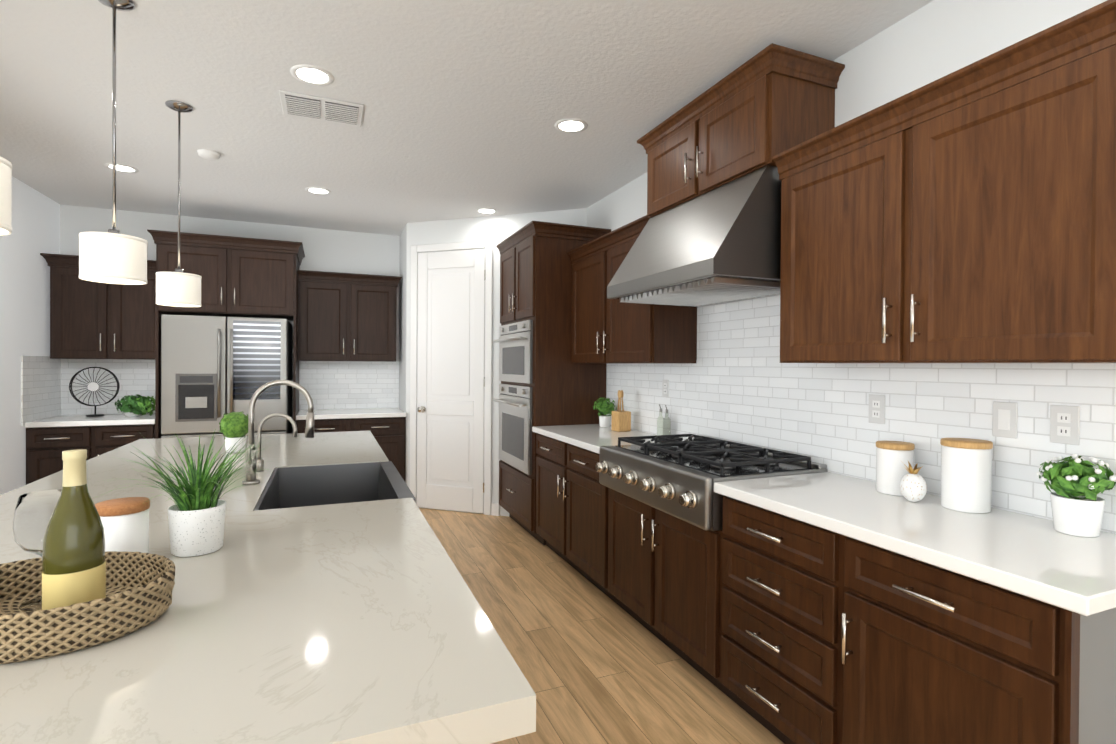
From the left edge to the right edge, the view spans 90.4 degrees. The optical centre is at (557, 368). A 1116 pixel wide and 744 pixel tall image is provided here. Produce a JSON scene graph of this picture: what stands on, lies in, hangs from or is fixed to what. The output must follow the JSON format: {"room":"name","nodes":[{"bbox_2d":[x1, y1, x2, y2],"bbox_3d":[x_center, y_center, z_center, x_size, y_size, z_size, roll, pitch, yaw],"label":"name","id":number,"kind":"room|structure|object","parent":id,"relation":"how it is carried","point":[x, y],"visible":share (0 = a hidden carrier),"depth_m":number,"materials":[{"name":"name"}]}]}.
{"room":"kitchen","nodes":[
{"label":"kitchen","id":0,"kind":"room"},
{"bbox_2d":[0,176,59,494],"bbox_3d":[-2.574,-0.011,0.446,0.120,2.740,9.640,0,0,-23],"label":"wall","id":1,"kind":"structure","parent":0,"point":[25,292],"depth_m":4.19,"materials":[{"name":"white paint"}]},
{"bbox_2d":[21,355,60,425],"bbox_3d":[-4.187,0.161,4.504,0.010,0.531,0.648,0,0,-23],"label":"backsplash","id":2,"kind":"structure","parent":1,"relation":"attached to","point":[40,387],"depth_m":4.46,"materials":[{"name":"tile"}]},
{"bbox_2d":[60,205,406,482],"bbox_3d":[-2.861,-0.045,5.163,2.965,2.740,0.706,0,0,-23],"label":"wall","id":3,"kind":"structure","parent":0,"point":[329,250],"depth_m":5.50,"materials":[{"name":"white paint"}]},
{"bbox_2d":[40,253,155,359],"bbox_3d":[-3.860,-0.509,4.796,0.845,0.850,0.366,0,0,-23],"label":"upper cabinet","id":4,"kind":"object","parent":3,"relation":"attached to","point":[92,320],"visible":0.77,"depth_m":4.64,"materials":[{"name":"brown wood"}]},
{"bbox_2d":[147,229,304,320],"bbox_3d":[-2.926,-0.804,5.012,1.140,0.652,0.676,0,0,-23],"label":"upper cabinet","id":5,"kind":"object","parent":3,"relation":"attached to","point":[249,277],"visible":0.96,"depth_m":4.76,"materials":[{"name":"brown wood"}]},
{"bbox_2d":[61,359,398,415],"bbox_3d":[-3.005,0.163,5.351,2.844,0.531,0.010,0,0,-23],"label":"backsplash","id":6,"kind":"structure","parent":3,"relation":"attached to","point":[348,384],"depth_m":5.55,"materials":[{"name":"tile"}]},
{"bbox_2d":[298,270,401,361],"bbox_3d":[-2.067,-0.502,5.539,0.950,0.850,0.366,0,0,-23],"label":"upper cabinet","id":7,"kind":"object","parent":3,"relation":"attached to","point":[346,316],"visible":0.98,"depth_m":5.39,"materials":[{"name":"brown wood"}]},
{"bbox_2d":[0,0,932,235],"bbox_3d":[-0.563,-1.423,1.267,4.455,0.100,9.640,0,0,-23],"label":"ceiling","id":8,"kind":"structure","parent":0,"point":[468,104],"depth_m":2.79,"materials":[{"name":"white paint"}]},
{"bbox_2d":[0,157,11,235],"bbox_3d":[-1.364,-0.850,1.243,0.202,1.055,0.202,0,0,-23],"label":"pendant lamp","id":9,"kind":"object","parent":8,"relation":"hanging from","point":[5,195],"visible":1,"depth_m":1.28,"materials":[{"name":"white fabric"}]},
{"bbox_2d":[79,0,146,284],"bbox_3d":[-1.664,-0.857,2.079,0.202,1.055,0.202,0,0,-23],"label":"pendant lamp","id":10,"kind":"object","parent":8,"relation":"hanging from","point":[113,255],"visible":1,"depth_m":2.04,"materials":[{"name":"white fabric"}]},
{"bbox_2d":[104,163,138,172],"bbox_3d":[-3.054,-1.404,3.882,0.190,0.006,0.190,0,0,-23],"label":"recessed light","id":11,"kind":"object","parent":8,"relation":"in","point":[124,168],"visible":0.88,"depth_m":3.88,"materials":[{"name":"white"}]},
{"bbox_2d":[156,100,201,306],"bbox_3d":[-2.010,-0.866,2.942,0.202,1.055,0.202,0,0,-23],"label":"pendant lamp","id":12,"kind":"object","parent":8,"relation":"hanging from","point":[178,287],"visible":1,"depth_m":2.89,"materials":[{"name":"white fabric"}]},
{"bbox_2d":[197,149,220,159],"bbox_3d":[-2.262,-1.385,3.594,0.130,0.030,0.130,0,0,-23],"label":"smoke detector","id":13,"kind":"object","parent":8,"relation":"attached to","point":[208,154],"visible":1,"depth_m":3.56,"materials":[{"name":"white plastic"}]},
{"bbox_2d":[290,64,333,85],"bbox_3d":[-1.158,-1.383,2.617,0.190,0.006,0.190,0,0,-23],"label":"recessed light","id":14,"kind":"object","parent":8,"relation":"in","point":[314,75],"visible":1,"depth_m":2.61,"materials":[{"name":"white plastic"}]},
{"bbox_2d":[305,187,330,194],"bbox_3d":[-1.885,-1.399,4.365,0.190,0.006,0.190,0,0,-23],"label":"recessed light","id":15,"kind":"object","parent":8,"relation":"in","point":[319,190],"visible":1,"depth_m":4.35,"materials":[{"name":"white plastic"}]},
{"bbox_2d":[279,90,363,126],"bbox_3d":[-1.256,-1.382,2.961,0.400,0.013,0.280,0,0,-23],"label":"ceiling vent","id":16,"kind":"object","parent":8,"relation":"in","point":[318,108],"visible":1,"depth_m":2.94,"materials":[{"name":"white metal"}]},
{"bbox_2d":[476,208,497,213],"bbox_3d":[-0.630,-1.395,4.906,0.190,0.006,0.190,0,0,-23],"label":"recessed light","id":17,"kind":"object","parent":8,"relation":"in","point":[486,211],"visible":1,"depth_m":4.90,"materials":[{"name":"white plastic"}]},
{"bbox_2d":[554,118,587,132],"bbox_3d":[0.074,-1.378,3.150,0.190,0.006,0.190,0,0,-23],"label":"recessed light","id":18,"kind":"object","parent":8,"relation":"in","point":[571,125],"visible":1,"depth_m":3.14,"materials":[{"name":"white"}]},
{"bbox_2d":[406,208,586,515],"bbox_3d":[-0.549,-0.030,5.130,1.889,2.740,0.120,1,0,18],"label":"wall","id":19,"kind":"structure","parent":0,"point":[498,229],"depth_m":5.08,"materials":[{"name":"white paint"}]},
{"bbox_2d":[410,240,492,514],"bbox_3d":[-1.010,0.079,5.200,0.660,2.516,0.561,0,0,-23],"label":"pantry door","id":20,"kind":"structure","parent":19,"relation":"in","point":[451,330],"depth_m":5.19,"materials":[{"name":"white wood"}]},
{"bbox_2d":[491,503,498,515],"bbox_3d":[-1.012,1.282,5.211,0.770,0.110,0.651,0,0,-23],"label":"baseboard","id":21,"kind":"structure","parent":19,"relation":"attached to","point":[494,509],"depth_m":5.07,"materials":[{"name":"white"}]},
{"bbox_2d":[419,508,783,743],"bbox_3d":[-0.582,1.417,1.286,4.455,0.100,9.640,0,0,-23],"label":"floor","id":22,"kind":"structure","parent":0,"point":[595,664],"depth_m":2.63,"materials":[{"name":"brown wood"}]},
{"bbox_2d":[26,424,154,484],"bbox_3d":[-3.809,0.886,4.673,0.836,0.872,0.656,0,0,-23],"label":"base cabinet","id":23,"kind":"object","parent":22,"relation":"on","point":[46,447],"visible":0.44,"depth_m":4.35,"materials":[{"name":"brown wood"}]},
{"bbox_2d":[25,413,154,427],"bbox_3d":[-3.802,0.428,4.673,0.826,0.040,0.632,0,0,-23],"label":"countertop","id":24,"kind":"structure","parent":23,"relation":"on","point":[84,420],"depth_m":4.46,"materials":[{"name":"white stone"}]},
{"bbox_2d":[69,367,119,416],"bbox_3d":[-3.979,0.194,4.770,0.339,0.423,0.120,0,0,-23],"label":"fan","id":25,"kind":"object","parent":24,"relation":"on","point":[93,386],"visible":1,"depth_m":4.73,"materials":[{"name":"black metal"}]},
{"bbox_2d":[115,394,154,416],"bbox_3d":[-3.620,0.313,4.808,0.340,0.188,0.316,0,0,-23],"label":"potted plant","id":26,"kind":"object","parent":24,"relation":"on","point":[133,406],"visible":0.92,"depth_m":4.72,"materials":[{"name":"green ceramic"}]},
{"bbox_2d":[155,311,168,438],"bbox_3d":[-3.413,0.423,4.843,0.020,1.800,0.637,0,0,-23],"label":"panel","id":27,"kind":"object","parent":22,"relation":"on","point":[158,434],"visible":0.29,"depth_m":4.55,"materials":[{"name":"brown wood"}]},
{"bbox_2d":[161,314,291,437],"bbox_3d":[-2.896,0.444,4.936,0.910,1.765,0.807,0,0,-23],"label":"fridge","id":28,"kind":"object","parent":22,"relation":"on","point":[214,369],"visible":0.56,"depth_m":4.59,"materials":[{"name":"silver metal"}]},
{"bbox_2d":[0,431,535,743],"bbox_3d":[-1.280,0.900,2.076,1.337,0.914,3.338,0,0,-23],"label":"kitchen island","id":29,"kind":"object","parent":22,"relation":"on","point":[323,594],"visible":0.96,"depth_m":0.95,"materials":[{"name":"stone"}]},
{"bbox_2d":[0,551,174,663],"bbox_3d":[-0.898,0.412,0.979,0.382,0.080,0.311,0,0,-23],"label":"woven tray","id":30,"kind":"object","parent":29,"relation":"on","point":[139,587],"visible":0.85,"depth_m":0.93,"materials":[{"name":"wicker"}]},
{"bbox_2d":[12,489,61,610],"bbox_3d":[-0.963,0.336,1.040,0.086,0.205,0.086,0,0,-23],"label":"wine glass","id":31,"kind":"object","parent":30,"relation":"on","point":[33,511],"visible":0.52,"depth_m":1.01,"materials":[{"name":"clear glass"}]},
{"bbox_2d":[42,449,105,609],"bbox_3d":[-0.857,0.292,0.984,0.086,0.294,0.086,0,0,-23],"label":"wine bottle","id":32,"kind":"object","parent":30,"relation":"on","point":[73,564],"visible":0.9,"depth_m":0.96,"materials":[{"name":"green glass"}]},
{"bbox_2d":[95,497,149,552],"bbox_3d":[-1.005,0.378,1.280,0.104,0.142,0.104,0,0,-23],"label":"jar","id":33,"kind":"object","parent":29,"relation":"on","point":[125,522],"visible":0.67,"depth_m":1.25,"materials":[{"name":"white ceramic"}]},
{"bbox_2d":[104,429,271,556],"bbox_3d":[-0.900,0.296,1.378,0.351,0.306,0.362,0,0,-23],"label":"grass plant","id":34,"kind":"object","parent":29,"relation":"on","point":[196,515],"visible":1,"depth_m":1.34,"materials":[{"name":"green plant"}]},
{"bbox_2d":[219,411,247,452],"bbox_3d":[-1.688,0.329,2.903,0.155,0.208,0.161,0,0,-23],"label":"boxwood plant","id":35,"kind":"object","parent":29,"relation":"on","point":[233,427],"visible":0.94,"depth_m":2.86,"materials":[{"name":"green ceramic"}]},
{"bbox_2d":[257,413,296,471],"bbox_3d":[-1.227,0.316,2.416,0.166,0.248,0.036,0,0,-23],"label":"faucet","id":36,"kind":"object","parent":29,"relation":"on","point":[260,466],"visible":0.98,"depth_m":2.39,"materials":[{"name":"silver metal"}]},
{"bbox_2d":[242,380,313,484],"bbox_3d":[-1.085,0.242,2.155,0.252,0.400,0.110,0,0,-23],"label":"faucet","id":37,"kind":"object","parent":29,"relation":"on","point":[252,479],"visible":0.92,"depth_m":2.14,"materials":[{"name":"silver metal"}]},
{"bbox_2d":[293,316,298,422],"bbox_3d":[-2.470,0.427,5.234,0.019,1.800,0.637,0,0,-23],"label":"panel","id":38,"kind":"object","parent":22,"relation":"on","point":[295,375],"visible":0.43,"depth_m":4.94,"materials":[{"name":"brown wood"}]},
{"bbox_2d":[296,417,405,480],"bbox_3d":[-2.016,0.893,5.417,0.957,0.872,0.656,0,0,-23],"label":"base cabinet","id":39,"kind":"object","parent":22,"relation":"on","point":[389,434],"visible":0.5,"depth_m":5.25,"materials":[{"name":"brown wood"}]},
{"bbox_2d":[296,408,405,419],"bbox_3d":[-2.014,0.435,5.415,0.957,0.040,0.632,0,0,-23],"label":"countertop","id":40,"kind":"structure","parent":39,"relation":"on","point":[354,413],"depth_m":5.24,"materials":[{"name":"white stone"}]},
{"bbox_2d":[493,221,610,544],"bbox_3d":[-0.099,0.119,4.698,0.713,2.455,0.955,0,0,-23],"label":"tall cabinet","id":41,"kind":"object","parent":22,"relation":"on","point":[544,380],"visible":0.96,"depth_m":4.32,"materials":[{"name":"brown wood"}]},
{"bbox_2d":[535,434,606,591],"bbox_3d":[0.331,0.920,3.784,0.612,0.872,1.172,0,0,-23],"label":"base cabinet","id":42,"kind":"object","parent":22,"relation":"on","point":[571,501],"depth_m":3.58,"materials":[{"name":"brown wood"}]},
{"bbox_2d":[532,424,1115,615],"bbox_3d":[0.730,0.471,2.781,0.627,0.040,3.322,0,0,-23],"label":"countertop","id":43,"kind":"structure","parent":42,"relation":"on","point":[1040,559],"depth_m":1.58,"materials":[{"name":"white stone"}]},
{"bbox_2d":[593,397,616,426],"bbox_3d":[0.355,0.326,4.193,0.179,0.223,0.173,0,0,-23],"label":"plant","id":44,"kind":"object","parent":43,"relation":"on","point":[604,407],"visible":1,"depth_m":4.16,"materials":[{"name":"green plant"}]},
{"bbox_2d":[611,390,630,431],"bbox_3d":[0.450,0.295,3.945,0.100,0.290,0.110,0,0,-23],"label":"utensil holder","id":45,"kind":"object","parent":43,"relation":"on","point":[621,420],"visible":0.98,"depth_m":3.90,"materials":[{"name":"brown wood"}]},
{"bbox_2d":[657,404,663,434],"bbox_3d":[0.668,0.336,3.602,0.048,0.216,0.047,0,0,-23],"label":"oil bottle","id":46,"kind":"object","parent":43,"relation":"on","point":[660,419],"visible":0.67,"depth_m":3.59,"materials":[{"name":"clear glass"}]},
{"bbox_2d":[663,405,670,434],"bbox_3d":[0.694,0.337,3.538,0.048,0.216,0.047,0,0,-23],"label":"oil bottle","id":47,"kind":"object","parent":43,"relation":"on","point":[666,426],"visible":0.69,"depth_m":3.52,"materials":[{"name":"clear glass"}]},
{"bbox_2d":[876,440,914,495],"bbox_3d":[1.249,0.366,2.057,0.124,0.185,0.124,0,0,-23],"label":"canister","id":48,"kind":"object","parent":43,"relation":"on","point":[891,471],"visible":0.85,"depth_m":2.01,"materials":[{"name":"white ceramic"}]},
{"bbox_2d":[900,461,926,501],"bbox_3d":[1.230,0.391,1.920,0.089,0.137,0.080,0,0,-23],"label":"decor","id":49,"kind":"object","parent":43,"relation":"on","point":[913,486],"visible":1,"depth_m":1.90,"materials":[{"name":"white ceramic"}]},
{"bbox_2d":[940,438,992,512],"bbox_3d":[1.347,0.348,1.833,0.140,0.225,0.140,0,0,-23],"label":"canister","id":50,"kind":"object","parent":43,"relation":"on","point":[966,474],"visible":1,"depth_m":1.78,"materials":[{"name":"white ceramic"}]},
{"bbox_2d":[1037,454,1115,537],"bbox_3d":[1.467,0.352,1.569,0.169,0.222,0.170,0,0,-23],"label":"flower plant","id":51,"kind":"object","parent":43,"relation":"on","point":[1078,484],"visible":1,"depth_m":1.53,"materials":[{"name":"green plant"}]},
{"bbox_2d":[603,487,718,685],"bbox_3d":[0.741,1.009,2.795,0.612,0.712,0.970,0,0,-23],"label":"base cabinet","id":52,"kind":"object","parent":22,"relation":"on","point":[662,570],"depth_m":2.58,"materials":[{"name":"brown wood"}]},
{"bbox_2d":[595,434,826,530],"bbox_3d":[0.687,0.518,2.768,0.714,0.262,0.952,0,0,-23],"label":"gas rangetop","id":53,"kind":"object","parent":52,"relation":"in","point":[675,475],"visible":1,"depth_m":2.53,"materials":[{"name":"silver metal"}]},
{"bbox_2d":[716,495,830,743],"bbox_3d":[1.036,0.936,2.085,0.612,0.872,0.566,0,0,-23],"label":"base cabinet","id":54,"kind":"object","parent":22,"relation":"on","point":[785,629],"depth_m":1.94,"materials":[{"name":"brown wood"}]},
{"bbox_2d":[831,531,1115,743],"bbox_3d":[1.254,0.941,1.558,0.612,0.872,0.576,0,0,-23],"label":"base cabinet","id":55,"kind":"object","parent":22,"relation":"on","point":[922,652],"depth_m":1.39,"materials":[{"name":"brown wood"}]},
{"bbox_2d":[587,0,1106,230],"bbox_3d":[1.430,0.004,2.107,0.120,2.740,9.640,0,0,-23],"label":"wall","id":56,"kind":"structure","parent":0,"point":[932,41],"depth_m":2.10,"materials":[{"name":"white paint"}]},
{"bbox_2d":[567,215,696,362],"bbox_3d":[0.454,-0.469,3.823,0.366,0.860,1.169,0,0,-23],"label":"upper cabinet","id":57,"kind":"object","parent":56,"relation":"attached to","point":[604,329],"visible":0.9,"depth_m":3.62,"materials":[{"name":"brown wood"}]},
{"bbox_2d":[607,165,780,306],"bbox_3d":[0.738,-0.612,2.778,0.622,0.502,0.926,0,0,-23],"label":"range hood","id":58,"kind":"object","parent":56,"relation":"attached to","point":[721,244],"visible":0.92,"depth_m":2.45,"materials":[{"name":"silver metal"}]},
{"bbox_2d":[637,43,844,217],"bbox_3d":[0.846,-1.095,2.818,0.416,0.458,1.066,0,0,-23],"label":"upper cabinet","id":59,"kind":"object","parent":56,"relation":"attached to","point":[760,109],"visible":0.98,"depth_m":2.46,"materials":[{"name":"brown wood"}]},
{"bbox_2d":[606,293,1115,533],"bbox_3d":[1.135,0.022,2.647,0.010,0.906,3.872,0,0,-23],"label":"backsplash","id":60,"kind":"structure","parent":56,"relation":"attached to","point":[737,382],"depth_m":2.33,"materials":[{"name":"tile"}]},
{"bbox_2d":[662,380,668,397],"bbox_3d":[0.708,0.129,3.650,0.008,0.116,0.072,0,0,-23],"label":"electrical outlet plate","id":61,"kind":"object","parent":60,"relation":"attached to","point":[665,388],"visible":1,"depth_m":3.64,"materials":[{"name":"white plastic"}]},
{"bbox_2d":[868,394,884,423],"bbox_3d":[1.290,0.163,2.246,0.008,0.116,0.072,0,0,-23],"label":"electrical outlet plate","id":62,"kind":"object","parent":60,"relation":"attached to","point":[876,408],"visible":1,"depth_m":2.24,"materials":[{"name":"white plastic"}]},
{"bbox_2d":[992,401,1017,438],"bbox_3d":[1.465,0.167,1.820,0.010,0.116,0.072,0,0,-23],"label":"light switch","id":63,"kind":"object","parent":60,"relation":"attached to","point":[1005,420],"visible":1,"depth_m":1.82,"materials":[{"name":"white plastic"}]},
{"bbox_2d":[1050,405,1079,444],"bbox_3d":[1.528,0.168,1.673,0.008,0.116,0.072,0,0,-23],"label":"electrical outlet plate","id":64,"kind":"object","parent":60,"relation":"attached to","point":[1064,424],"visible":1,"depth_m":1.67,"materials":[{"name":"white plastic"}]},
{"bbox_2d":[772,0,1115,362],"bbox_3d":[1.276,-0.450,1.840,0.366,0.860,1.172,0,0,-23],"label":"upper cabinet","id":65,"kind":"object","parent":56,"relation":"attached to","point":[966,214],"visible":1,"depth_m":1.63,"materials":[{"name":"brown wood"}]}
]}

